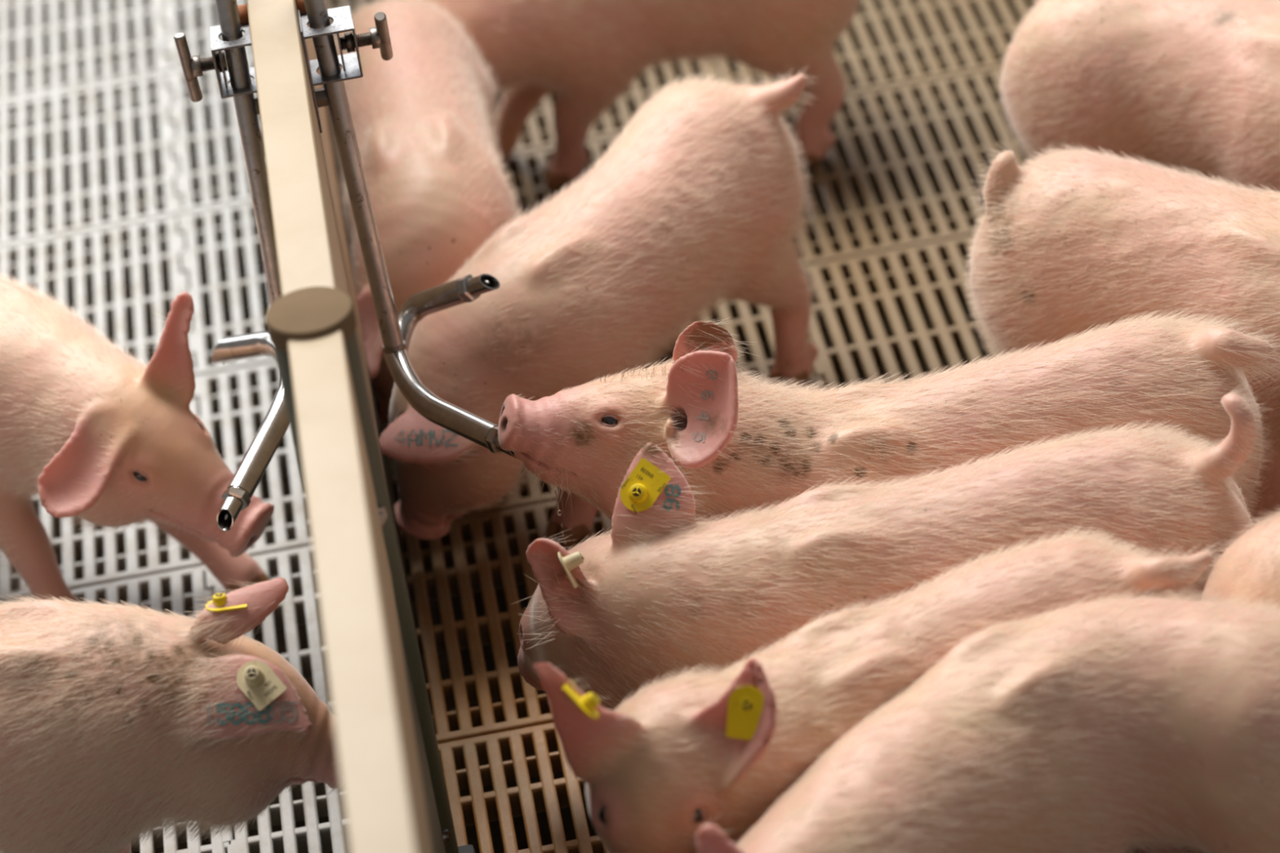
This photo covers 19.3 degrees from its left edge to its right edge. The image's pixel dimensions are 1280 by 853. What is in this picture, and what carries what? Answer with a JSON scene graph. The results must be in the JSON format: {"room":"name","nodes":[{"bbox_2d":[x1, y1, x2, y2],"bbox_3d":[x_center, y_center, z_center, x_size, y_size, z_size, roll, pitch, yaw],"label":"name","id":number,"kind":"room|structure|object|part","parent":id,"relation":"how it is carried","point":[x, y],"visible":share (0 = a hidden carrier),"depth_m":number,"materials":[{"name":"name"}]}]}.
{"room":"pig barn","nodes":[
{"label":"pig barn","id":0,"kind":"room"},
{"bbox_2d":[0,0,1246,852],"bbox_3d":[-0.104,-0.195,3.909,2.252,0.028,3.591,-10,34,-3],"label":"floor","id":1,"kind":"structure","parent":0,"point":[182,224],"depth_m":3.87,"materials":[{"name":"plastic"}]},
{"bbox_2d":[0,270,274,602],"bbox_3d":[-0.572,-0.006,3.417,0.207,0.332,0.637,-34,41,-32],"label":"pig","id":2,"kind":"object","parent":1,"relation":"on","point":[106,437],"visible":0.93,"depth_m":3.24},
{"bbox_2d":[0,574,341,852],"bbox_3d":[-0.469,0.285,2.971,0.519,0.325,0.198,-7,34,3],"label":"pig","id":3,"kind":"object","parent":1,"relation":"on","point":[117,721],"visible":0.98,"depth_m":2.86},
{"bbox_2d":[246,680,276,700],"bbox_3d":[-0.286,0.200,2.841,0.022,0.008,0.009,-17,35,-12],"label":"print","id":4,"kind":"object","parent":3,"relation":"on","point":[256,690],"depth_m":2.84,"materials":[{"name":"brown plastic"}]},
{"bbox_2d":[246,0,416,634],"bbox_3d":[-0.330,-0.349,3.618,0.040,0.585,1.832,-10,34,-3],"label":"fence","id":5,"kind":"object","parent":1,"relation":"on","point":[311,240],"visible":0.39,"depth_m":2.93,"materials":[{"name":"beige plastic"}]},
{"bbox_2d":[173,4,259,115],"bbox_3d":[-0.349,-0.293,3.144,0.065,0.104,0.055,-10,34,-3],"label":"clamp","id":6,"kind":"object","parent":5,"relation":"attached to","point":[193,67],"visible":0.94,"depth_m":3.12,"materials":[{"name":"metal"}]},
{"bbox_3d":[-0.376,-0.298,3.128,0.013,0.062,0.010,-10,34,-3],"label":"screw handle","id":7,"kind":"part","parent":6,"relation":"part of","materials":[{"name":"metal"}]},
{"bbox_3d":[-0.348,-0.304,3.130,0.002,0.038,0.026,-10,34,-3],"label":"pressure plate","id":8,"kind":"part","parent":6,"relation":"part of","materials":[{"name":"metal"}]},
{"bbox_2d":[210,0,289,531],"bbox_3d":[-0.378,-0.349,3.024,0.089,0.824,0.342,-8,34,1],"label":"pipe","id":9,"kind":"object","parent":5,"relation":"attached to","point":[250,472],"visible":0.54,"depth_m":3.15,"materials":[{"name":"metal"}]},
{"bbox_2d":[295,0,392,133],"bbox_3d":[-0.242,-0.309,3.129,0.071,0.104,0.061,-10,34,-3],"label":"clamp","id":10,"kind":"object","parent":5,"relation":"attached to","point":[378,37],"visible":0.98,"depth_m":3.11,"materials":[{"name":"metal"}]},
{"bbox_3d":[-0.248,-0.316,3.112,0.002,0.038,0.026,-10,34,-3],"label":"pressure plate","id":11,"kind":"part","parent":10,"relation":"part of","materials":[{"name":"metal"}]},
{"bbox_3d":[-0.212,-0.323,3.114,0.010,0.058,0.038,-10,34,-3],"label":"screw handle","id":12,"kind":"part","parent":10,"relation":"part of","materials":[{"name":"metal"}]},
{"bbox_2d":[303,0,516,458],"bbox_3d":[-0.210,-0.379,2.998,0.107,0.803,0.369,-16,35,-11],"label":"pipe","id":13,"kind":"object","parent":5,"relation":"attached to","point":[397,329],"visible":0.86,"depth_m":3.16,"materials":[{"name":"metal"}]},
{"bbox_2d":[287,328,445,852],"bbox_3d":[-0.127,0.434,2.422,0.040,0.585,0.960,-10,34,-3],"label":"fence","id":14,"kind":"object","parent":1,"relation":"on","point":[389,805],"visible":1,"depth_m":2.41,"materials":[{"name":"beige plastic"}]},
{"bbox_2d":[265,286,475,852],"bbox_3d":[-0.194,0.162,2.841,0.074,0.600,0.064,-10,34,-3],"label":"fence post","id":15,"kind":"object","parent":1,"relation":"on","point":[313,312],"visible":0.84,"depth_m":2.71,"materials":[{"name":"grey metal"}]},
{"bbox_2d":[327,0,524,422],"bbox_3d":[-0.204,-0.185,3.615,0.187,0.313,0.530,-10,34,-2],"label":"pig","id":16,"kind":"object","parent":1,"relation":"on","point":[423,117],"visible":0.56,"depth_m":3.47},
{"bbox_2d":[378,66,828,549],"bbox_3d":[-0.053,-0.090,3.437,0.211,0.319,0.535,20,43,36],"label":"pig","id":17,"kind":"object","parent":1,"relation":"on","point":[699,199],"visible":0.87,"depth_m":3.34},
{"bbox_2d":[419,0,861,189],"bbox_3d":[-0.006,-0.401,3.888,0.504,0.314,0.300,-24,37,-21],"label":"pig","id":18,"kind":"object","parent":1,"relation":"on","point":[588,53],"visible":0.66,"depth_m":3.82},
{"bbox_2d":[532,524,1236,852],"bbox_3d":[0.185,0.251,2.828,0.512,0.380,0.182,-20,36,-16],"label":"pig","id":19,"kind":"object","parent":1,"relation":"on","point":[681,753],"visible":0.5,"depth_m":2.72},
{"bbox_2d":[497,307,1279,524],"bbox_3d":[0.210,0.068,3.095,0.626,0.376,0.199,-9,34,-1],"label":"pig","id":20,"kind":"object","parent":1,"relation":"on","point":[744,443],"visible":0.52,"depth_m":3.01},
{"bbox_2d":[553,486,566,544],"bbox_3d":[-0.068,0.070,3.119,0.005,0.070,0.004,-10,34,-3],"label":"drip","id":21,"kind":"object","parent":20,"relation":"attached to","point":[559,512],"visible":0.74,"depth_m":3.12,"materials":[{"name":"white"}]},
{"bbox_2d":[514,382,1277,711],"bbox_3d":[0.188,0.152,2.982,0.606,0.369,0.213,-5,34,5],"label":"pig","id":22,"kind":"object","parent":1,"relation":"on","point":[664,591],"visible":0.58,"depth_m":2.89},
{"bbox_2d":[620,467,666,513],"bbox_3d":[0.003,0.048,2.920,0.031,0.026,0.020,-20,36,-16],"label":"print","id":23,"kind":"object","parent":22,"relation":"attached to","point":[642,490],"depth_m":2.92,"materials":[{"name":"yellow plastic"}]},
{"bbox_2d":[695,584,1279,852],"bbox_3d":[0.257,0.324,2.750,0.604,0.329,0.270,-16,35,-11],"label":"pig","id":24,"kind":"object","parent":1,"relation":"on","point":[1112,725],"visible":1,"depth_m":2.68},
{"bbox_2d":[961,142,1279,524],"bbox_3d":[0.524,-0.060,3.261,0.506,0.324,0.179,17,42,33],"label":"pig","id":25,"kind":"object","parent":1,"relation":"on","point":[1065,242],"visible":0.57,"depth_m":3.22},
{"bbox_2d":[997,0,1279,192],"bbox_3d":[0.593,-0.252,3.534,0.520,0.317,0.197,16,41,31],"label":"pig","id":26,"kind":"object","parent":1,"relation":"on","point":[1193,84],"visible":0.7,"depth_m":3.49},
{"bbox_2d":[1199,504,1279,609],"bbox_3d":[0.653,0.167,2.905,0.443,0.316,0.186,-13,34,-7],"label":"pig","id":27,"kind":"object","parent":1,"relation":"on","point":[1255,572],"visible":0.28,"depth_m":2.81}
]}

